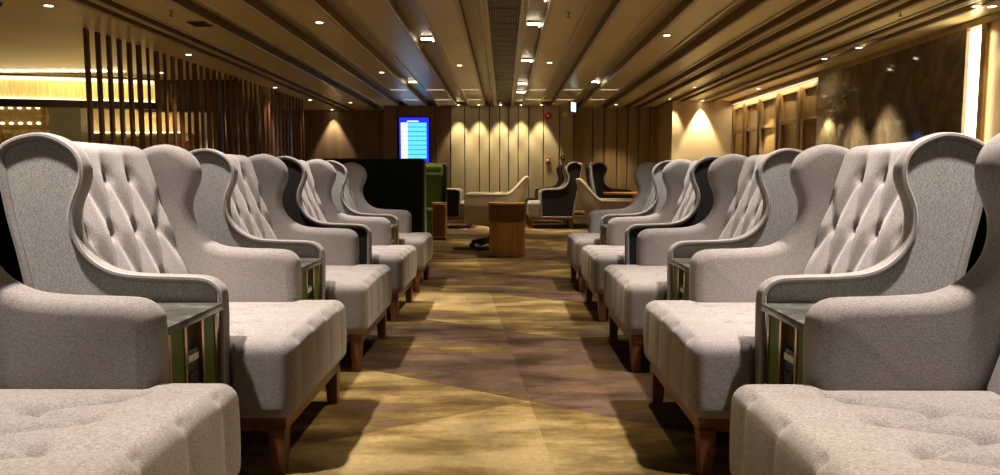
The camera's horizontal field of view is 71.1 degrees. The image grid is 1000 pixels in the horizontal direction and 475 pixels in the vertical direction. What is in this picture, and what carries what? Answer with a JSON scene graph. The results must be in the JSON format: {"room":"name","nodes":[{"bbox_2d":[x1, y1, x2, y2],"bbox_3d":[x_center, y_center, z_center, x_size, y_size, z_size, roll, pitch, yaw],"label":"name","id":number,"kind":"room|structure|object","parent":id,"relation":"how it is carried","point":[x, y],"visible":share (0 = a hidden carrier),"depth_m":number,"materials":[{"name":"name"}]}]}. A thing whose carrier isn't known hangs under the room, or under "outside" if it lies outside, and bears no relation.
{"room":"airport lounge","nodes":[
{"label":"airport lounge","id":0,"kind":"room"},
{"bbox_2d":[0,107,49,144],"bbox_3d":[-11.781,-1.938,17.201,1.880,2.900,0.428,0,5,0],"label":"wall","id":1,"kind":"structure","parent":0,"point":[14,121],"depth_m":17.04,"materials":[{"name":"gold metal"}]},
{"bbox_2d":[49,108,87,142],"bbox_3d":[-10.427,-2.041,17.047,0.750,3.130,0.400,0,5,0],"label":"wall column","id":2,"kind":"structure","parent":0,"point":[71,124],"depth_m":16.79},
{"bbox_2d":[93,109,213,151],"bbox_3d":[-9.495,-2.152,18.337,4.000,3.130,0.200,0,5,0],"label":"wall","id":3,"kind":"structure","parent":0,"point":[95,111],"depth_m":18.17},
{"bbox_2d":[94,133,194,141],"bbox_3d":[-9.447,-2.547,17.851,3.100,0.200,0.700,0,5,0],"label":"trim","id":4,"kind":"structure","parent":3,"relation":"attached to","point":[96,135],"depth_m":17.50,"materials":[{"name":"gold metal"}]},
{"bbox_2d":[94,132,179,132],"bbox_3d":[-9.497,-2.674,17.931,2.600,0.040,0.080,0,5,0],"label":"light strip","id":5,"kind":"object","parent":4,"relation":"on","point":[94,132],"visible":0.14,"depth_m":17.89,"materials":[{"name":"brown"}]},
{"bbox_2d":[217,110,383,160],"bbox_3d":[-2.970,-2.519,22.584,19.800,3.130,0.200,0,5,0],"label":"wall","id":6,"kind":"structure","parent":0,"point":[327,133],"depth_m":22.43,"materials":[{"name":"brown wood"}]},
{"bbox_2d":[384,106,574,197],"bbox_3d":[-0.625,-2.453,21.824,5.740,3.130,1.300,0,5,0],"label":"wall","id":7,"kind":"structure","parent":0,"point":[435,106],"depth_m":21.14,"materials":[{"name":"brown wood"}]},
{"bbox_2d":[398,117,429,161],"bbox_3d":[-2.579,-2.833,21.045,0.940,1.580,0.108,0,5,0],"label":"screen","id":8,"kind":"object","parent":7,"relation":"attached to","point":[413,132],"visible":0.82,"depth_m":20.98,"materials":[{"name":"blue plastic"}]},
{"bbox_2d":[384,106,449,187],"bbox_3d":[-2.495,-2.396,21.162,1.980,3.130,0.050,0,5,0],"label":"trim","id":9,"kind":"structure","parent":7,"relation":"attached to","point":[390,112],"depth_m":21.06,"materials":[{"name":"brown wood"}]},
{"bbox_2d":[451,106,573,201],"bbox_3d":[0.365,-2.395,21.146,3.684,3.130,0.050,0,5,0],"label":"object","id":10,"kind":"structure","parent":7,"relation":"attached to","point":[551,126],"depth_m":21.09,"materials":[{"name":"brown wood"}]},
{"bbox_2d":[544,112,551,119],"bbox_3d":[1.439,-3.649,20.968,0.240,0.240,0.075,0,5,0],"label":"bell","id":11,"kind":"object","parent":7,"relation":"attached to","point":[547,115],"visible":1,"depth_m":20.96,"materials":[{"name":"red plastic"}]},
{"bbox_2d":[238,209,730,474],"bbox_3d":[-3.042,0.175,10.170,19.800,0.100,28.200,0,5,0],"label":"floor","id":12,"kind":"structure","parent":0,"point":[496,365],"depth_m":3.23,"materials":[{"name":"carpet"}]},
{"bbox_2d":[0,191,23,283],"bbox_3d":[-1.658,0.174,3.939,0.070,0.975,6.240,0,5,0],"label":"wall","id":13,"kind":"structure","parent":12,"relation":"on","point":[9,262],"depth_m":2.33,"materials":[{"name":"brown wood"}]},
{"bbox_2d":[83,28,94,142],"bbox_3d":[-5.971,-1.461,10.226,0.044,3.110,0.090,0,5,0],"label":"screen slat","id":14,"kind":"object","parent":12,"relation":"on","point":[86,41],"visible":0.58,"depth_m":10.14,"materials":[{"name":"brown wood"}]},
{"bbox_2d":[94,32,105,143],"bbox_3d":[-5.953,-1.483,10.484,0.044,3.110,0.090,0,5,0],"label":"screen slat","id":15,"kind":"object","parent":12,"relation":"on","point":[97,34],"visible":0.58,"depth_m":10.39,"materials":[{"name":"brown wood"}]},
{"bbox_2d":[106,35,115,144],"bbox_3d":[-5.934,-1.506,10.742,0.044,3.110,0.090,0,5,0],"label":"screen slat","id":16,"kind":"object","parent":12,"relation":"on","point":[108,38],"visible":0.58,"depth_m":10.65,"materials":[{"name":"brown wood"}]},
{"bbox_2d":[0,266,240,474],"bbox_3d":[-1.151,0.305,1.455,0.931,1.142,0.884,0,5,0],"label":"armchair","id":17,"kind":"object","parent":12,"relation":"on","point":[86,389],"visible":1,"depth_m":1.76,"materials":[{"name":"fabric"}]},
{"bbox_2d":[116,39,125,145],"bbox_3d":[-5.916,-1.528,11.000,0.044,3.110,0.090,0,5,0],"label":"screen slat","id":18,"kind":"object","parent":12,"relation":"on","point":[118,41],"visible":0.58,"depth_m":10.91,"materials":[{"name":"brown wood"}]},
{"bbox_2d":[126,42,135,146],"bbox_3d":[-5.898,-1.550,11.258,0.044,3.110,0.090,0,5,5],"label":"screen slat","id":19,"kind":"object","parent":12,"relation":"on","point":[128,44],"visible":0.58,"depth_m":11.17,"materials":[{"name":"brown wood"}]},
{"bbox_2d":[135,45,145,149],"bbox_3d":[-5.880,-1.572,11.516,0.044,3.110,0.090,2,5,18],"label":"screen slat","id":20,"kind":"object","parent":12,"relation":"on","point":[138,48],"visible":0.58,"depth_m":11.43,"materials":[{"name":"brown wood"}]},
{"bbox_2d":[146,48,152,146],"bbox_3d":[-5.862,-1.595,11.773,0.044,3.110,0.090,-2,5,-19],"label":"screen slat","id":21,"kind":"object","parent":12,"relation":"on","point":[147,49],"visible":0.58,"depth_m":11.68,"materials":[{"name":"brown wood"}]},
{"bbox_2d":[153,51,162,144],"bbox_3d":[-5.845,-1.617,12.031,0.044,3.110,0.090,2,5,24],"label":"screen slat","id":22,"kind":"object","parent":12,"relation":"on","point":[155,53],"visible":0.58,"depth_m":11.95,"materials":[{"name":"brown wood"}]},
{"bbox_2d":[162,53,169,144],"bbox_3d":[-5.827,-1.639,12.289,0.044,3.110,0.090,-1,5,-11],"label":"screen slat","id":23,"kind":"object","parent":12,"relation":"on","point":[163,54],"visible":0.5,"depth_m":12.19,"materials":[{"name":"brown wood"}]},
{"bbox_2d":[0,133,346,474],"bbox_3d":[-1.144,0.197,2.701,0.931,1.142,0.884,0,5,0],"label":"armchair","id":24,"kind":"object","parent":12,"relation":"on","point":[84,218],"visible":0.7,"depth_m":2.45,"materials":[{"name":"fabric"}]},
{"bbox_2d":[170,56,177,146],"bbox_3d":[-5.810,-1.662,12.547,0.044,3.110,0.090,0,5,2],"label":"screen slat","id":25,"kind":"object","parent":12,"relation":"on","point":[172,59],"visible":0.58,"depth_m":12.45,"materials":[{"name":"brown wood"}]},
{"bbox_2d":[177,59,185,149],"bbox_3d":[-5.793,-1.684,12.805,0.044,3.110,0.090,2,5,25],"label":"screen slat","id":26,"kind":"object","parent":12,"relation":"on","point":[179,61],"visible":0.58,"depth_m":12.72,"materials":[{"name":"brown wood"}]},
{"bbox_2d":[185,61,191,151],"bbox_3d":[-5.776,-1.706,13.063,0.044,3.110,0.090,-1,5,-9],"label":"screen slat","id":27,"kind":"object","parent":12,"relation":"on","point":[186,62],"visible":0.58,"depth_m":12.97,"materials":[{"name":"brown wood"}]},
{"bbox_2d":[157,303,222,382],"bbox_3d":[-1.221,0.522,2.102,0.655,0.597,0.362,0,5,0],"label":"side table","id":28,"kind":"object","parent":12,"relation":"on","point":[192,327],"visible":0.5,"depth_m":2.11,"materials":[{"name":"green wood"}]},
{"bbox_2d":[189,368,198,382],"bbox_3d":[-0.915,0.421,2.091,0.005,0.048,0.060,0,5,0],"label":"socket","id":29,"kind":"object","parent":28,"relation":"attached to","point":[193,372],"depth_m":2.09,"materials":[{"name":"black plastic"}]},
{"bbox_2d":[192,63,199,149],"bbox_3d":[-5.760,-1.728,13.320,0.044,3.110,0.090,2,6,26],"label":"screen slat","id":30,"kind":"object","parent":12,"relation":"on","point":[194,66],"visible":0.58,"depth_m":13.23,"materials":[{"name":"brown wood"}]},
{"bbox_2d":[199,65,205,148],"bbox_3d":[-5.744,-1.751,13.578,0.044,3.110,0.090,0,5,-3],"label":"screen slat","id":31,"kind":"object","parent":12,"relation":"on","point":[200,66],"visible":0.58,"depth_m":13.48,"materials":[{"name":"brown wood"}]},
{"bbox_2d":[205,67,212,148],"bbox_3d":[-5.729,-1.773,13.836,0.044,3.110,0.090,2,5,24],"label":"screen slat","id":32,"kind":"object","parent":12,"relation":"on","point":[207,70],"visible":0.58,"depth_m":13.75,"materials":[{"name":"brown wood"}]},
{"bbox_2d":[211,69,218,150],"bbox_3d":[-5.713,-1.795,14.094,0.044,3.110,0.090,2,5,22],"label":"screen slat","id":33,"kind":"object","parent":12,"relation":"on","point":[213,72],"visible":0.58,"depth_m":14.01,"materials":[{"name":"brown wood"}]},
{"bbox_2d":[218,71,223,152],"bbox_3d":[-5.698,-1.817,14.352,0.044,3.110,0.090,0,5,-3],"label":"screen slat","id":34,"kind":"object","parent":12,"relation":"on","point":[219,72],"visible":0.58,"depth_m":14.27,"materials":[{"name":"brown wood"}]},
{"bbox_2d":[224,73,228,153],"bbox_3d":[-5.684,-1.840,14.610,0.044,3.110,0.090,-3,6,-32],"label":"screen slat","id":35,"kind":"object","parent":12,"relation":"on","point":[225,74],"visible":0.58,"depth_m":14.52,"materials":[{"name":"brown wood"}]},
{"bbox_2d":[229,75,234,154],"bbox_3d":[-5.670,-1.862,14.867,0.044,3.110,0.090,2,5,20],"label":"screen slat","id":36,"kind":"object","parent":12,"relation":"on","point":[231,99],"visible":0.58,"depth_m":14.78,"materials":[{"name":"brown wood"}]},
{"bbox_2d":[234,77,239,154],"bbox_3d":[-5.656,-1.884,15.125,0.044,3.110,0.090,1,5,12],"label":"screen slat","id":37,"kind":"object","parent":12,"relation":"on","point":[235,78],"visible":0.58,"depth_m":15.04,"materials":[{"name":"brown wood"}]},
{"bbox_2d":[240,79,244,155],"bbox_3d":[-5.642,-1.907,15.383,0.044,3.110,0.090,-2,5,-18],"label":"screen slat","id":38,"kind":"object","parent":12,"relation":"on","point":[241,90],"visible":0.58,"depth_m":15.28,"materials":[{"name":"brown wood"}]},
{"bbox_2d":[244,80,249,156],"bbox_3d":[-5.629,-1.929,15.641,0.044,3.110,0.090,-4,7,-41],"label":"screen slat","id":39,"kind":"object","parent":12,"relation":"on","point":[245,81],"visible":0.58,"depth_m":15.55,"materials":[{"name":"brown wood"}]},
{"bbox_2d":[249,82,253,155],"bbox_3d":[-5.617,-1.951,15.899,0.044,3.110,0.090,-1,5,-14],"label":"screen slat","id":40,"kind":"object","parent":12,"relation":"on","point":[250,83],"visible":0.58,"depth_m":15.80,"materials":[{"name":"brown wood"}]},
{"bbox_2d":[254,83,258,154],"bbox_3d":[-5.604,-1.974,16.157,0.044,3.110,0.090,0,5,-1],"label":"screen slat","id":41,"kind":"object","parent":12,"relation":"on","point":[255,84],"visible":0.58,"depth_m":16.06,"materials":[{"name":"brown wood"}]},
{"bbox_2d":[258,85,262,153],"bbox_3d":[-5.592,-1.996,16.415,0.044,3.110,0.090,-5,7,-44],"label":"screen slat","id":42,"kind":"object","parent":12,"relation":"on","point":[259,86],"visible":0.58,"depth_m":16.32,"materials":[{"name":"brown wood"}]},
{"bbox_2d":[262,86,267,153],"bbox_3d":[-5.581,-2.018,16.672,0.044,3.110,0.090,2,5,25],"label":"screen slat","id":43,"kind":"object","parent":12,"relation":"on","point":[263,87],"visible":0.58,"depth_m":16.58,"materials":[{"name":"brown wood"}]},
{"bbox_2d":[266,88,270,154],"bbox_3d":[-5.569,-2.040,16.930,0.044,3.110,0.090,-3,6,-35],"label":"screen slat","id":44,"kind":"object","parent":12,"relation":"on","point":[268,95],"visible":0.58,"depth_m":16.84,"materials":[{"name":"brown wood"}]},
{"bbox_2d":[270,89,274,155],"bbox_3d":[-5.558,-2.063,17.188,0.044,3.110,0.090,1,5,7],"label":"screen slat","id":45,"kind":"object","parent":12,"relation":"on","point":[271,90],"visible":0.58,"depth_m":17.10,"materials":[{"name":"brown wood"}]},
{"bbox_2d":[274,90,278,156],"bbox_3d":[-5.548,-2.085,17.446,0.044,3.110,0.090,2,5,18],"label":"screen slat","id":46,"kind":"object","parent":12,"relation":"on","point":[275,91],"visible":0.58,"depth_m":17.36,"materials":[{"name":"brown wood"}]},
{"bbox_2d":[278,92,282,156],"bbox_3d":[-5.537,-2.107,17.704,0.044,3.110,0.090,2,5,20],"label":"screen slat","id":47,"kind":"object","parent":12,"relation":"on","point":[279,93],"visible":0.58,"depth_m":17.62,"materials":[{"name":"brown wood"}]},
{"bbox_2d":[282,93,285,155],"bbox_3d":[-5.527,-2.130,17.962,0.044,3.110,0.090,1,5,6],"label":"screen slat","id":48,"kind":"object","parent":12,"relation":"on","point":[283,95],"visible":0.58,"depth_m":17.88,"materials":[{"name":"brown wood"}]},
{"bbox_2d":[285,94,288,155],"bbox_3d":[-5.517,-2.152,18.220,0.044,3.110,0.090,-3,6,-32],"label":"screen slat","id":49,"kind":"object","parent":12,"relation":"on","point":[286,95],"visible":0.58,"depth_m":18.13,"materials":[{"name":"brown wood"}]},
{"bbox_2d":[288,95,292,156],"bbox_3d":[-5.507,-2.174,18.478,0.044,3.110,0.090,1,5,15],"label":"screen slat","id":50,"kind":"object","parent":12,"relation":"on","point":[289,96],"visible":0.58,"depth_m":18.39,"materials":[{"name":"brown wood"}]},
{"bbox_2d":[190,148,391,371],"bbox_3d":[-1.137,0.089,3.946,0.931,1.142,0.884,0,5,0],"label":"armchair","id":51,"kind":"object","parent":12,"relation":"on","point":[238,202],"visible":0.59,"depth_m":3.77,"materials":[{"name":"fabric"}]},
{"bbox_2d":[292,96,295,158],"bbox_3d":[-5.497,-2.196,18.735,0.044,3.110,0.090,-1,5,-14],"label":"screen slat","id":52,"kind":"object","parent":12,"relation":"on","point":[292,96],"visible":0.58,"depth_m":18.63,"materials":[{"name":"brown wood"}]},
{"bbox_2d":[295,97,298,159],"bbox_3d":[-5.487,-2.219,18.993,0.044,3.110,0.090,-2,5,-19],"label":"screen slat","id":53,"kind":"object","parent":12,"relation":"on","point":[296,97],"visible":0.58,"depth_m":18.89,"materials":[{"name":"brown wood"}]},
{"bbox_2d":[298,99,301,159],"bbox_3d":[-5.478,-2.241,19.251,0.044,3.110,0.090,0,5,1],"label":"screen slat","id":54,"kind":"object","parent":12,"relation":"on","point":[299,100],"visible":0.58,"depth_m":19.15,"materials":[{"name":"brown wood"}]},
{"bbox_2d":[302,100,304,160],"bbox_3d":[-5.468,-2.263,19.509,0.044,3.110,0.090,-1,5,-12],"label":"screen slat","id":55,"kind":"object","parent":12,"relation":"on","point":[302,100],"visible":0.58,"depth_m":19.41,"materials":[{"name":"brown wood"}]},
{"bbox_2d":[300,258,322,299],"bbox_3d":[-1.214,0.415,3.347,0.655,0.597,0.362,0,5,0],"label":"side table","id":56,"kind":"object","parent":12,"relation":"on","point":[310,275],"visible":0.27,"depth_m":3.38,"materials":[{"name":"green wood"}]},
{"bbox_2d":[277,156,416,321],"bbox_3d":[-1.130,-0.018,5.191,0.931,1.142,0.884,0,5,0],"label":"armchair","id":57,"kind":"object","parent":12,"relation":"on","point":[307,200],"visible":0.52,"depth_m":5.07,"materials":[{"name":"fabric"}]},
{"bbox_2d":[321,158,426,231],"bbox_3d":[-1.375,-0.280,7.888,1.120,1.200,0.650,0,5,0],"label":"bench","id":58,"kind":"object","parent":12,"relation":"on","point":[391,183],"visible":0.44,"depth_m":7.54,"materials":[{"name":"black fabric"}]},
{"bbox_2d":[327,160,432,291],"bbox_3d":[-1.123,-0.126,6.437,0.931,1.142,0.884,0,5,0],"label":"armchair","id":59,"kind":"object","parent":12,"relation":"on","point":[348,198],"visible":0.43,"depth_m":6.44,"materials":[{"name":"fabric"}]},
{"bbox_2d":[391,224,397,244],"bbox_3d":[-1.199,0.200,5.838,0.655,0.597,0.362,0,5,0],"label":"side table","id":60,"kind":"object","parent":12,"relation":"on","point":[393,226],"visible":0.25,"depth_m":5.87,"materials":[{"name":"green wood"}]},
{"bbox_2d":[426,163,446,234],"bbox_3d":[-1.553,-0.623,11.674,1.300,1.230,0.650,0,5,0],"label":"bench","id":61,"kind":"object","parent":12,"relation":"on","point":[436,173],"visible":0.23,"depth_m":11.77,"materials":[{"name":"green fabric"}]},
{"bbox_2d":[426,165,441,172],"bbox_3d":[-1.553,-1.152,11.703,1.160,0.130,0.140,0,5,0],"label":"cushion","id":62,"kind":"object","parent":61,"relation":"on","point":[429,168],"depth_m":11.64,"materials":[{"name":"green fabric"}]},
{"bbox_2d":[426,175,442,206],"bbox_3d":[-1.552,-0.778,11.846,1.180,0.570,0.120,0,5,0],"label":"cushion","id":63,"kind":"object","parent":61,"relation":"on","point":[434,183],"depth_m":11.78,"materials":[{"name":"green fabric"}]},
{"bbox_2d":[432,202,446,239],"bbox_3d":[-0.966,-0.264,11.188,0.220,0.600,0.172,0,5,0],"label":"side table","id":64,"kind":"object","parent":12,"relation":"on","point":[439,209],"visible":1,"depth_m":11.11,"materials":[{"name":"brown wood"}]},
{"bbox_2d":[426,162,471,228],"bbox_3d":[-1.051,-0.853,13.985,1.052,1.291,0.999,0,5,0],"label":"armchair","id":65,"kind":"object","parent":12,"relation":"on","point":[455,202],"visible":0.19,"depth_m":13.52,"materials":[{"name":"fabric"}]},
{"bbox_2d":[464,176,528,249],"bbox_3d":[-0.044,-0.350,9.757,0.891,1.013,0.747,0,5,0],"label":"tub chair","id":66,"kind":"object","parent":12,"relation":"on","point":[476,206],"visible":0.55,"depth_m":9.44,"materials":[{"name":"beige leather"}]},
{"bbox_2d":[488,202,525,257],"bbox_3d":[0.091,-0.107,8.903,0.476,0.680,0.476,0,5,0],"label":"table","id":67,"kind":"object","parent":12,"relation":"on","point":[507,220],"visible":1,"depth_m":8.71,"materials":[{"name":"brown wood"}]},
{"bbox_2d":[524,163,566,222],"bbox_3d":[1.080,-0.990,15.567,1.052,1.291,0.999,0,5,0],"label":"armchair","id":68,"kind":"object","parent":12,"relation":"on","point":[559,168],"visible":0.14,"depth_m":15.32,"materials":[{"name":"fabric"}]},
{"bbox_2d":[527,162,582,228],"bbox_3d":[1.071,-0.852,13.973,1.052,1.291,0.999,0,5,0],"label":"armchair","id":69,"kind":"object","parent":12,"relation":"on","point":[558,203],"visible":0.97,"depth_m":13.51,"materials":[{"name":"fabric"}]},
{"bbox_2d":[601,224,606,244],"bbox_3d":[1.186,0.201,5.824,0.655,0.597,0.362,0,5,0],"label":"side table","id":70,"kind":"object","parent":12,"relation":"on","point":[604,226],"visible":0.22,"depth_m":5.86,"materials":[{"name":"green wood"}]},
{"bbox_2d":[576,178,635,221],"bbox_3d":[1.427,-0.278,9.102,0.891,0.983,0.747,0,5,0],"label":"tub chair","id":71,"kind":"object","parent":12,"relation":"on","point":[590,201],"visible":0.29,"depth_m":8.85,"materials":[{"name":"beige leather"}]},
{"bbox_2d":[585,162,631,197],"bbox_3d":[2.269,-0.851,13.966,1.052,1.291,0.999,0,5,0],"label":"armchair","id":72,"kind":"object","parent":12,"relation":"on","point":[596,172],"visible":0.34,"depth_m":13.47,"materials":[{"name":"fabric"}]},
{"bbox_2d":[567,160,671,291],"bbox_3d":[1.116,-0.125,6.424,0.931,1.142,0.884,0,5,0],"label":"armchair","id":73,"kind":"object","parent":12,"relation":"on","point":[651,196],"visible":0.28,"depth_m":6.45,"materials":[{"name":"fabric"}]},
{"bbox_2d":[603,192,636,197],"bbox_3d":[2.115,-0.352,11.300,0.900,0.755,0.900,0,5,0],"label":"round table","id":74,"kind":"object","parent":12,"relation":"on","point":[630,194],"visible":0.29,"depth_m":11.06,"materials":[{"name":"brown wood"}]},
{"bbox_2d":[581,156,718,321],"bbox_3d":[1.109,-0.017,5.178,0.931,1.142,0.884,0,5,0],"label":"armchair","id":75,"kind":"object","parent":12,"relation":"on","point":[690,198],"visible":0.44,"depth_m":5.08,"materials":[{"name":"fabric"}]},
{"bbox_2d":[670,258,690,299],"bbox_3d":[1.171,0.416,3.334,0.655,0.597,0.362,0,5,0],"label":"side table","id":76,"kind":"object","parent":12,"relation":"on","point":[680,265],"visible":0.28,"depth_m":3.37,"materials":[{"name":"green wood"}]},
{"bbox_2d":[603,148,802,371],"bbox_3d":[1.102,0.090,3.933,0.931,1.142,0.884,0,5,0],"label":"armchair","id":77,"kind":"object","parent":12,"relation":"on","point":[755,204],"visible":0.52,"depth_m":3.75,"materials":[{"name":"fabric"}]},
{"bbox_2d":[761,303,815,383],"bbox_3d":[1.164,0.524,2.088,0.655,0.597,0.362,0,5,0],"label":"side table","id":78,"kind":"object","parent":12,"relation":"on","point":[785,321],"visible":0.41,"depth_m":2.12,"materials":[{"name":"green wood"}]},
{"bbox_2d":[784,369,792,383],"bbox_3d":[0.858,0.422,2.081,0.005,0.048,0.060,0,5,0],"label":"socket","id":79,"kind":"object","parent":78,"relation":"attached to","point":[788,373],"depth_m":2.08,"materials":[{"name":"black plastic"}]},
{"bbox_2d":[643,132,984,474],"bbox_3d":[1.095,0.198,2.688,0.931,1.142,0.884,0,5,0],"label":"armchair","id":80,"kind":"object","parent":12,"relation":"on","point":[902,218],"visible":0.7,"depth_m":2.45,"materials":[{"name":"fabric"}]},
{"bbox_2d":[729,133,999,474],"bbox_3d":[1.066,0.306,1.443,0.931,1.142,0.884,0,5,0],"label":"armchair","id":81,"kind":"object","parent":12,"relation":"on","point":[897,384],"visible":1,"depth_m":1.78,"materials":[{"name":"fabric"}]},
{"bbox_2d":[966,206,986,272],"bbox_3d":[1.622,0.176,3.921,0.070,0.975,6.240,0,5,0],"label":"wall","id":82,"kind":"structure","parent":12,"relation":"on","point":[979,241],"depth_m":2.32,"materials":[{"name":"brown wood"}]},
{"bbox_2d":[0,0,999,110],"bbox_3d":[-3.042,-3.132,9.885,19.800,0.322,28.200,0,5,0],"label":"ceiling","id":83,"kind":"structure","parent":0,"point":[620,44],"depth_m":11.26,"materials":[{"name":"paint"}]},
{"bbox_2d":[0,0,6,6],"bbox_3d":[-6.117,-2.827,8.492,0.240,0.090,0.240,0,5,0],"label":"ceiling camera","id":84,"kind":"object","parent":83,"relation":"attached to","point":[1,1],"visible":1,"depth_m":8.50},
{"bbox_2d":[42,4,55,6],"bbox_3d":[-5.619,-2.886,8.716,0.150,0.010,0.150,0,5,0],"label":"recessed light","id":85,"kind":"object","parent":83,"relation":"in","point":[45,5],"visible":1,"depth_m":8.71,"materials":[{"name":"beige"}]},
{"bbox_2d":[0,73,155,109],"bbox_3d":[-10.020,-2.998,14.337,5.489,0.645,0.492,-1,5,-10],"label":"light panel","id":86,"kind":"object","parent":83,"relation":"attached to","point":[16,90],"visible":0.77,"depth_m":14.37,"materials":[{"name":"gold metal"}]},
{"bbox_2d":[0,76,152,83],"bbox_3d":[-10.020,-3.240,14.261,5.446,0.060,0.265,-1,5,-10],"label":"light","id":87,"kind":"object","parent":86,"relation":"attached to","point":[12,79],"depth_m":14.36,"materials":[{"name":"white"}]},
{"bbox_2d":[0,97,154,101],"bbox_3d":[-10.020,-2.843,14.315,5.446,0.030,0.265,-1,5,-10],"label":"light","id":88,"kind":"object","parent":86,"relation":"on","point":[32,99],"depth_m":14.38,"materials":[{"name":"white plastic"}]},
{"bbox_2d":[144,80,240,112],"bbox_3d":[-6.910,-3.138,15.577,2.200,0.690,0.300,0,5,0],"label":"trim","id":89,"kind":"structure","parent":83,"relation":"attached to","point":[161,81],"depth_m":15.43,"materials":[{"name":"brown wood"}]},
{"bbox_2d":[187,21,212,26],"bbox_3d":[-4.175,-2.966,9.745,0.260,0.028,0.260,0,5,0],"label":"ceiling vent","id":90,"kind":"object","parent":83,"relation":"in","point":[193,23],"visible":1,"depth_m":9.69,"materials":[{"name":"metal"}]},
{"bbox_2d":[420,36,433,41],"bbox_3d":[-1.174,-3.213,11.337,0.200,0.050,0.230,0,5,0],"label":"light","id":91,"kind":"object","parent":83,"relation":"attached to","point":[422,37],"visible":0.98,"depth_m":11.25,"materials":[{"name":"beige plastic"}]},
{"bbox_2d":[488,0,519,104],"bbox_3d":[0.072,-3.252,12.366,0.394,0.050,17.200,0,5,0],"label":"ceiling vent","id":92,"kind":"object","parent":83,"relation":"in","point":[504,14],"visible":0.98,"depth_m":11.25,"materials":[{"name":"metal"}]},
{"bbox_2d":[521,58,531,62],"bbox_3d":[0.508,-3.393,13.420,0.200,0.050,0.230,0,5,0],"label":"light","id":93,"kind":"object","parent":83,"relation":"attached to","point":[522,59],"visible":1,"depth_m":13.31,"materials":[{"name":"beige plastic"}]},
{"bbox_2d":[526,21,540,26],"bbox_3d":[0.490,-3.118,10.232,0.200,0.050,0.230,0,5,0],"label":"light","id":94,"kind":"object","parent":83,"relation":"attached to","point":[529,23],"visible":0.95,"depth_m":10.15,"materials":[{"name":"beige plastic"}]},
{"bbox_2d":[569,101,575,112],"bbox_3d":[1.842,-3.427,17.759,0.057,0.490,0.320,3,6,28],"label":"exit sign","id":95,"kind":"object","parent":83,"relation":"hanging from","point":[572,105],"visible":1,"depth_m":17.69,"materials":[{"name":"white plastic"}]},
{"bbox_2d":[985,4,998,7],"bbox_3d":[6.151,-2.889,8.749,0.150,0.010,0.150,0,5,0],"label":"recessed light","id":96,"kind":"object","parent":83,"relation":"in","point":[995,5],"visible":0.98,"depth_m":8.74,"materials":[{"name":"beige"}]},
{"bbox_2d":[592,108,649,188],"bbox_3d":[3.562,-2.477,22.099,2.630,3.130,0.700,0,5,0],"label":"wall","id":97,"kind":"structure","parent":0,"point":[592,108],"depth_m":21.70,"materials":[{"name":"brown wood"}]},
{"bbox_2d":[574,108,657,208],"bbox_3d":[3.582,-2.445,21.725,2.631,3.130,0.050,0,5,0],"label":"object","id":98,"kind":"structure","parent":97,"relation":"attached to","point":[604,144],"depth_m":21.65,"materials":[{"name":"wood"}]},
{"bbox_2d":[657,101,734,163],"bbox_3d":[5.747,-2.394,21.140,1.750,3.130,2.600,0,5,0],"label":"wall pier","id":99,"kind":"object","parent":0,"point":[692,131],"visible":0.36,"depth_m":19.79,"materials":[{"name":"beige paint"}]},
{"bbox_2d":[735,79,817,156],"bbox_3d":[6.703,-1.360,9.179,0.300,3.130,26.600,0,5,0],"label":"wall","id":100,"kind":"structure","parent":0,"point":[790,101],"depth_m":16.28,"materials":[{"name":"brown wood"}]},
{"bbox_2d":[731,81,817,156],"bbox_3d":[6.564,-1.966,17.117,0.070,2.970,5.460,0,5,0],"label":"trim","id":101,"kind":"structure","parent":100,"relation":"attached to","point":[801,91],"depth_m":16.57,"materials":[{"name":"brown wood"}]},
{"bbox_2d":[732,78,817,104],"bbox_3d":[6.519,-3.493,16.975,0.040,0.012,5.300,0,5,0],"label":"light strip","id":102,"kind":"object","parent":100,"relation":"attached to","point":[814,78],"visible":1,"depth_m":16.34,"materials":[{"name":"beige"}]},
{"bbox_2d":[731,11,999,104],"bbox_3d":[6.486,-2.758,7.754,0.120,0.100,24.000,0,5,0],"label":"trim","id":103,"kind":"structure","parent":100,"relation":"attached to","point":[977,23],"depth_m":11.62,"materials":[{"name":"brown wood"}]},
{"bbox_2d":[975,22,989,141],"bbox_3d":[6.483,-1.305,9.120,0.140,3.030,0.670,0,5,0],"label":"trim","id":104,"kind":"structure","parent":100,"relation":"attached to","point":[986,26],"depth_m":9.32,"materials":[{"name":"brown wood"}]},
{"bbox_2d":[983,19,999,143],"bbox_3d":[6.503,-1.304,9.110,0.100,3.030,0.490,0,5,0],"label":"trim","id":105,"kind":"structure","parent":100,"relation":"attached to","point":[992,100],"depth_m":9.15,"materials":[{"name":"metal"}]},
{"bbox_2d":[816,29,972,149],"bbox_3d":[6.510,-1.560,12.063,0.120,3.030,4.580,0,5,0],"label":"wall","id":106,"kind":"structure","parent":0,"point":[913,93],"depth_m":11.32,"materials":[{"name":"brown wood"}]},
{"bbox_2d":[965,27,981,137],"bbox_3d":[6.495,-1.363,9.611,0.040,2.960,0.300,0,5,0],"label":"light strip","id":107,"kind":"object","parent":106,"relation":"attached to","point":[975,34],"visible":0.29,"depth_m":9.57,"materials":[{"name":"white plastic"}]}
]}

